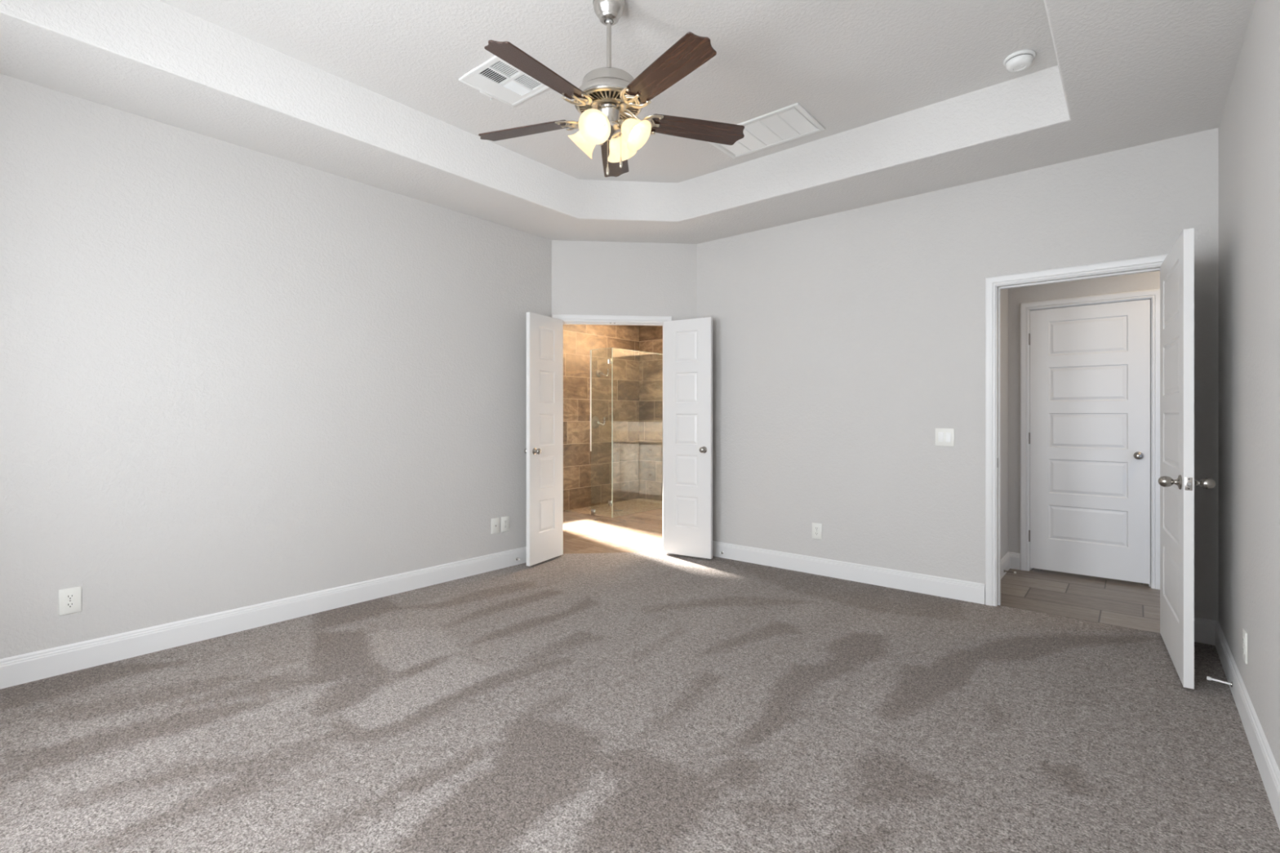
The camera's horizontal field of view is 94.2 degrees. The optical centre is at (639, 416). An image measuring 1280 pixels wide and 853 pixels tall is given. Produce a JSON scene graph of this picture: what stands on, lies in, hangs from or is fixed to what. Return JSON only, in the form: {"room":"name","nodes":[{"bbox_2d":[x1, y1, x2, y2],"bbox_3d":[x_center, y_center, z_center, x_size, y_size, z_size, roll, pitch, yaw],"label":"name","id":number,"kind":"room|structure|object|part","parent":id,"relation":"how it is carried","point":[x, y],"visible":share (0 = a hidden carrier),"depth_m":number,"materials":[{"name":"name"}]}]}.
{"room":"empty bedroom","nodes":[
{"label":"empty bedroom","id":0,"kind":"room"},
{"bbox_2d":[0,73,551,658],"bbox_3d":[-2.143,-0.160,3.596,0.115,2.850,4.164,0,0,40],"label":"wall","id":1,"kind":"structure","parent":0,"point":[232,376],"depth_m":3.29,"materials":[{"name":"paint"}]},
{"bbox_2d":[58,586,81,615],"bbox_3d":[-2.707,0.878,2.823,0.008,0.121,0.078,0,0,40],"label":"wall outlet","id":2,"kind":"object","parent":1,"relation":"attached to","point":[69,599],"visible":1,"depth_m":2.82,"materials":[{"name":"beige plastic"}]},
{"bbox_2d":[65,593,75,599],"bbox_3d":[-2.705,0.858,2.821,0.003,0.025,0.034,0,0,40],"label":"socket","id":3,"kind":"object","parent":2,"relation":"attached to","point":[68,596],"depth_m":2.82,"materials":[{"name":"white plastic"}]},
{"bbox_2d":[65,601,75,608],"bbox_3d":[-2.705,0.897,2.821,0.003,0.025,0.034,0,0,40],"label":"socket","id":4,"kind":"object","parent":2,"relation":"attached to","point":[68,604],"depth_m":2.82,"materials":[{"name":"white plastic"}]},
{"bbox_2d":[0,546,526,688],"bbox_3d":[-2.046,1.150,3.613,0.014,0.130,4.014,0,0,40],"label":"baseboard","id":5,"kind":"structure","parent":1,"relation":"attached to","point":[23,668],"depth_m":3.29,"materials":[{"name":"paint"}]},
{"bbox_2d":[491,517,499,533],"bbox_3d":[-1.141,0.868,4.699,0.014,0.121,0.078,0,0,40],"label":"cable plate","id":6,"kind":"object","parent":1,"relation":"attached to","point":[495,522],"visible":1,"depth_m":4.70,"materials":[{"name":"beige plastic"}]},
{"bbox_2d":[501,515,509,532],"bbox_3d":[-1.082,0.868,4.775,0.008,0.121,0.078,0,0,40],"label":"wall outlet","id":7,"kind":"object","parent":1,"relation":"attached to","point":[504,520],"visible":1,"depth_m":4.77,"materials":[{"name":"beige plastic"}]},
{"bbox_2d":[524,311,563,566],"bbox_3d":[-0.785,0.184,4.949,0.153,2.026,0.466,0,0,28],"label":"door","id":8,"kind":"structure","parent":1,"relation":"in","point":[544,451],"depth_m":4.90,"materials":[{"name":"paint"}]},
{"bbox_3d":[-0.824,0.284,4.777,0.059,0.056,0.056,0,0,28],"label":"knob","id":9,"kind":"part","parent":8,"relation":"part of","materials":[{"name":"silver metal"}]},
{"bbox_2d":[563,324,639,511],"bbox_3d":[-0.636,-0.135,8.347,0.300,2.800,1.585,0,0,40],"label":"wall","id":10,"kind":"structure","parent":0,"point":[587,474],"depth_m":8.22,"materials":[{"name":"tile"}]},
{"bbox_2d":[591,416,604,428],"bbox_3d":[-0.570,0.087,8.114,0.099,0.166,0.187,0,0,40],"label":"shower valve","id":11,"kind":"object","parent":10,"relation":"attached to","point":[595,420],"visible":0.99,"depth_m":8.11,"materials":[{"name":"metal"}]},
{"bbox_2d":[595,368,608,377],"bbox_3d":[-0.515,-0.595,8.181,0.099,0.120,0.154,0,0,40],"label":"shower valve","id":12,"kind":"object","parent":10,"relation":"attached to","point":[598,373],"visible":1,"depth_m":8.16,"materials":[{"name":"metal"}]},
{"bbox_2d":[563,498,662,554],"bbox_3d":[-0.117,1.243,6.344,3.700,0.044,4.800,0,0,40],"label":"floor","id":13,"kind":"structure","parent":0,"point":[642,531],"depth_m":6.45,"materials":[{"name":"tile"}]},
{"bbox_2d":[590,347,611,515],"bbox_3d":[-0.478,0.200,7.248,0.343,2.042,0.028,0,0,39],"label":"shower glass door","id":14,"kind":"structure","parent":13,"relation":"on","point":[593,511],"depth_m":7.34,"materials":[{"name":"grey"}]},
{"bbox_2d":[611,347,662,517],"bbox_3d":[0.157,0.199,7.720,0.010,2.040,1.535,0,0,40],"label":"glass panel","id":15,"kind":"object","parent":13,"relation":"on","point":[611,348],"visible":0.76,"depth_m":7.13,"materials":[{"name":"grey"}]},
{"bbox_2d":[551,240,697,320],"bbox_3d":[-0.136,-0.160,5.276,1.277,2.850,0.115,0,0,-5],"label":"wall","id":16,"kind":"structure","parent":0,"point":[589,277],"depth_m":5.22,"materials":[{"name":"paint"}]},
{"bbox_2d":[552,314,671,554],"bbox_3d":[-0.243,0.169,5.266,1.046,2.103,0.150,0,0,-5],"label":"door frame","id":17,"kind":"structure","parent":16,"relation":"attached to","point":[575,319],"depth_m":5.21,"materials":[{"name":"paint"}]},
{"bbox_2d":[662,316,712,559],"bbox_3d":[0.403,0.180,5.109,0.466,2.034,0.153,0,0,31],"label":"door","id":18,"kind":"structure","parent":16,"relation":"in","point":[687,344],"depth_m":5.09,"materials":[{"name":"paint"}]},
{"bbox_3d":[0.525,0.284,4.980,0.056,0.056,0.059,0,0,31],"label":"knob","id":19,"kind":"part","parent":18,"relation":"part of","materials":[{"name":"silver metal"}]},
{"bbox_2d":[0,0,1255,244],"bbox_3d":[-0.136,-1.681,2.611,4.351,0.305,5.038,0,0,40],"label":"ceiling","id":20,"kind":"structure","parent":0,"point":[909,97],"depth_m":3.05,"materials":[{"name":"paint"}]},
{"bbox_2d":[458,55,549,106],"bbox_3d":[-0.738,-1.819,3.259,0.358,0.028,0.364,0,0,40],"label":"ceiling vent","id":21,"kind":"object","parent":20,"relation":"in","point":[496,78],"visible":0.92,"depth_m":3.25,"materials":[{"name":"white plastic"}]},
{"bbox_3d":[-0.869,-1.815,3.365,0.020,0.020,0.085,0,0,40],"label":"damper lever","id":22,"kind":"part","parent":21,"relation":"part of","materials":[{"name":"white plastic"}]},
{"bbox_2d":[478,0,744,177],"bbox_3d":[-0.159,-1.437,2.571,1.246,0.792,1.215,0,0,40],"label":"ceiling fan","id":23,"kind":"object","parent":20,"relation":"hanging from","point":[609,100],"visible":1,"depth_m":2.53,"materials":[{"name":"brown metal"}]},
{"bbox_3d":[-0.537,-1.320,2.752,0.466,0.006,0.136,0,13,19],"label":"blade","id":24,"kind":"part","parent":23,"relation":"part of","materials":[{"name":"brown wood"}]},
{"bbox_3d":[-0.390,-1.320,2.276,0.136,0.006,0.466,16,9,36],"label":"blade","id":25,"kind":"part","parent":23,"relation":"part of","materials":[{"name":"brown wood"}]},
{"bbox_3d":[-0.258,-1.221,2.660,0.131,0.131,0.138,0,0,40],"label":"lamp shade","id":26,"kind":"part","parent":23,"relation":"part of","materials":[{"name":"white glass"}]},
{"bbox_3d":[-0.181,-1.221,2.493,0.138,0.131,0.131,0,0,40],"label":"lamp shade","id":27,"kind":"part","parent":23,"relation":"part of","materials":[{"name":"white glass"}]},
{"bbox_3d":[-0.176,-1.238,2.511,0.052,0.064,0.064,0,0,40],"label":"bulb","id":28,"kind":"part","parent":23,"relation":"part of","materials":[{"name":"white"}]},
{"bbox_3d":[-0.158,-1.271,2.551,0.049,0.051,0.070,0,0,40],"label":"light arm","id":29,"kind":"part","parent":23,"relation":"part of","materials":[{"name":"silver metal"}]},
{"bbox_3d":[-0.139,-1.184,2.565,0.003,0.202,0.007,0,0,3],"label":"pull chain","id":30,"kind":"part","parent":23,"relation":"part of","materials":[{"name":"silver metal"}]},
{"bbox_2d":[575,87,641,119],"bbox_3d":[-0.136,-1.362,2.615,0.291,0.016,0.291,0,0,40],"label":"motor housing","id":31,"kind":"object","parent":23,"relation":"attached to","point":[603,96],"depth_m":2.56,"materials":[{"name":"silver metal"}]},
{"bbox_3d":[-0.130,-1.320,3.038,0.136,0.006,0.466,-12,0,1],"label":"blade","id":32,"kind":"part","parent":23,"relation":"part of","materials":[{"name":"brown wood"}]},
{"bbox_3d":[-0.086,-1.206,2.596,0.008,0.158,0.003,0,0,21],"label":"pull chain","id":33,"kind":"part","parent":23,"relation":"part of","materials":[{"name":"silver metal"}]},
{"bbox_3d":[-0.073,-1.271,2.593,0.070,0.051,0.049,0,0,40],"label":"light arm","id":34,"kind":"part","parent":23,"relation":"part of","materials":[{"name":"silver metal"}]},
{"bbox_3d":[-0.091,-1.221,2.737,0.138,0.131,0.131,0,0,40],"label":"lamp shade","id":35,"kind":"part","parent":23,"relation":"part of","materials":[{"name":"white glass"}]},
{"bbox_3d":[-0.033,-1.238,2.575,0.064,0.064,0.052,0,0,40],"label":"bulb","id":36,"kind":"part","parent":23,"relation":"part of","materials":[{"name":"white glass"}]},
{"bbox_3d":[-0.014,-1.221,2.570,0.131,0.131,0.138,0,0,40],"label":"lamp shade","id":37,"kind":"part","parent":23,"relation":"part of","materials":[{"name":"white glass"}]},
{"bbox_3d":[0.107,-1.320,2.269,0.136,0.006,0.466,15,-9,-34],"label":"blade","id":38,"kind":"part","parent":23,"relation":"part of","materials":[{"name":"brown wood"}]},
{"bbox_3d":[0.268,-1.320,2.739,0.466,0.006,0.136,0,-13,-17],"label":"blade","id":39,"kind":"part","parent":23,"relation":"part of","materials":[{"name":"brown wood"}]},
{"bbox_2d":[706,102,825,158],"bbox_3d":[0.793,-1.827,3.838,0.670,0.012,0.400,0,0,40],"label":"ceiling vent","id":40,"kind":"object","parent":20,"relation":"in","point":[793,122],"visible":0.87,"depth_m":3.79,"materials":[{"name":"white plastic"}]},
{"bbox_2d":[1003,48,1035,71],"bbox_3d":[1.939,-1.807,3.038,0.141,0.052,0.141,0,0,40],"label":"smoke detector","id":41,"kind":"object","parent":20,"relation":"attached to","point":[1020,60],"visible":1,"depth_m":3.00,"materials":[{"name":"white plastic"}]},
{"bbox_2d":[0,551,1279,852],"bbox_3d":[-0.127,1.215,2.622,4.231,0.001,4.948,0,0,40],"label":"floor","id":42,"kind":"structure","parent":0,"point":[644,702],"depth_m":2.29,"materials":[{"name":"carpet"}]},
{"bbox_2d":[639,325,662,501],"bbox_3d":[0.273,-0.135,8.719,1.220,2.800,0.150,0,0,40],"label":"wall","id":43,"kind":"structure","parent":0,"point":[651,337],"depth_m":8.71,"materials":[{"name":"tile"}]},
{"bbox_2d":[697,127,1218,621],"bbox_3d":[1.865,-0.160,4.220,3.444,2.850,0.115,0,0,40],"label":"wall","id":44,"kind":"structure","parent":0,"point":[842,341],"depth_m":4.18,"materials":[{"name":"paint"}]},
{"bbox_2d":[812,522,822,539],"bbox_3d":[1.358,0.883,4.562,0.078,0.121,0.008,0,0,40],"label":"wall outlet","id":45,"kind":"object","parent":44,"relation":"attached to","point":[816,527],"visible":1,"depth_m":4.56,"materials":[{"name":"beige plastic"}]},
{"bbox_2d":[712,541,985,604],"bbox_3d":[1.363,1.150,4.554,2.245,0.130,0.014,0,0,40],"label":"baseboard","id":46,"kind":"structure","parent":44,"relation":"attached to","point":[962,590],"depth_m":4.35,"materials":[{"name":"paint"}]},
{"bbox_2d":[935,428,954,446],"bbox_3d":[2.044,0.142,3.988,0.117,0.119,0.012,0,0,40],"label":"light switch","id":47,"kind":"object","parent":44,"relation":"attached to","point":[944,437],"visible":1,"depth_m":3.99,"materials":[{"name":"beige plastic"}]},
{"bbox_2d":[985,253,1168,606],"bbox_3d":[2.633,0.164,3.580,0.944,2.113,0.150,0,0,40],"label":"door frame","id":48,"kind":"structure","parent":44,"relation":"attached to","point":[993,285],"depth_m":3.80,"materials":[{"name":"paint"}]},
{"bbox_2d":[1158,227,1215,688],"bbox_3d":[2.655,0.187,2.948,0.192,2.026,0.828,0,0,36],"label":"door","id":49,"kind":"structure","parent":44,"relation":"in","point":[1177,482],"depth_m":2.75,"materials":[{"name":"paint"}]},
{"bbox_3d":[2.413,0.299,2.708,0.078,0.067,0.067,0,0,36],"label":"knob","id":50,"kind":"part","parent":49,"relation":"part of","materials":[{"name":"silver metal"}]},
{"bbox_3d":[2.655,0.187,2.948,0.035,2.026,0.808,0,0,36],"label":"panel","id":51,"kind":"part","parent":49,"relation":"part of","materials":[{"name":"paint"}]},
{"bbox_3d":[2.419,0.299,2.620,0.025,0.057,0.002,0,0,36],"label":"latch plate","id":52,"kind":"part","parent":49,"relation":"part of","materials":[{"name":"silver metal"}]},
{"bbox_3d":[2.505,0.299,2.642,0.078,0.067,0.067,0,0,36],"label":"knob","id":53,"kind":"part","parent":49,"relation":"part of","materials":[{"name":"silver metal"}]},
{"bbox_2d":[1194,617,1217,645],"bbox_3d":[3.008,1.150,3.184,0.132,0.130,0.014,0,0,40],"label":"baseboard","id":54,"kind":"structure","parent":44,"relation":"attached to","point":[1204,628],"depth_m":3.17,"materials":[{"name":"paint"}]},
{"bbox_2d":[1000,288,1008,559],"bbox_3d":[2.573,-0.160,4.403,0.115,2.850,1.074,0,0,40],"label":"wall","id":55,"kind":"structure","parent":0,"point":[1004,292],"depth_m":4.64,"materials":[{"name":"paint"}]},
{"bbox_2d":[1000,551,1009,578],"bbox_3d":[2.623,1.156,4.362,0.014,0.130,1.074,0,0,40],"label":"baseboard","id":56,"kind":"structure","parent":55,"relation":"attached to","point":[1005,561],"depth_m":4.59,"materials":[{"name":"paint"}]},
{"bbox_2d":[1003,569,1016,573],"bbox_3d":[2.809,1.183,4.512,0.080,0.022,0.022,0,0,40],"label":"door stop","id":57,"kind":"object","parent":55,"relation":"attached to","point":[1004,571],"visible":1,"depth_m":4.51,"materials":[{"name":"silver metal"}]},
{"bbox_2d":[1000,568,1159,633],"bbox_3d":[4.306,1.243,3.751,3.383,0.044,2.459,0,0,40],"label":"floor","id":58,"kind":"structure","parent":0,"point":[1117,602],"depth_m":3.99,"materials":[{"name":"tile"}]},
{"bbox_2d":[1008,271,1159,553],"bbox_3d":[4.253,-0.160,3.777,3.498,2.850,0.115,0,0,40],"label":"wall","id":59,"kind":"structure","parent":0,"point":[1149,280],"depth_m":4.74,"materials":[{"name":"paint"}]},
{"bbox_2d":[1008,551,1020,569],"bbox_3d":[2.988,1.156,4.747,0.083,0.130,0.014,0,0,40],"label":"baseboard","id":60,"kind":"structure","parent":59,"relation":"attached to","point":[1015,557],"depth_m":4.74,"materials":[{"name":"paint"}]},
{"bbox_2d":[1028,299,1150,584],"bbox_3d":[3.339,0.182,4.449,0.730,2.026,0.094,0,0,40],"label":"door","id":61,"kind":"structure","parent":59,"relation":"in","point":[1089,436],"depth_m":4.44,"materials":[{"name":"paint"}]},
{"bbox_3d":[3.559,0.285,4.242,0.056,0.056,0.059,0,0,40],"label":"knob","id":62,"kind":"part","parent":61,"relation":"part of","materials":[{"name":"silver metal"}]},
{"bbox_2d":[1020,288,1159,589],"bbox_3d":[3.383,0.162,4.492,0.850,2.118,0.134,0,0,40],"label":"door frame","id":63,"kind":"structure","parent":59,"relation":"attached to","point":[1153,295],"depth_m":4.36,"materials":[{"name":"paint"}]},
{"bbox_2d":[1218,0,1279,770],"bbox_3d":[1.486,-0.160,1.163,0.115,2.850,5.068,0,0,40],"label":"wall","id":64,"kind":"structure","parent":0,"point":[1249,126],"depth_m":2.25,"materials":[{"name":"paint"}]},
{"bbox_2d":[1206,676,1232,687],"bbox_3d":[2.549,1.167,2.614,0.022,0.022,0.082,0,0,-36],"label":"door stop","id":65,"kind":"object","parent":64,"relation":"attached to","point":[1209,678],"visible":1,"depth_m":2.61,"materials":[{"name":"silver metal"}]},
{"bbox_3d":[2.552,1.167,2.611,0.010,0.009,0.066,0,0,-36],"label":"rod","id":66,"kind":"part","parent":65,"relation":"part of","materials":[{"name":"white plastic"}]},
{"bbox_2d":[1242,627,1247,663],"bbox_3d":[2.408,0.915,2.367,0.008,0.121,0.078,0,0,40],"label":"wall outlet","id":67,"kind":"object","parent":64,"relation":"attached to","point":[1244,632],"visible":1,"depth_m":2.35,"materials":[{"name":"beige plastic"}]},
{"bbox_2d":[1214,621,1279,830],"bbox_3d":[1.484,1.150,1.262,0.014,0.130,4.918,0,0,40],"label":"baseboard","id":68,"kind":"structure","parent":64,"relation":"attached to","point":[1269,772],"depth_m":2.17,"materials":[{"name":"paint"}]}
]}

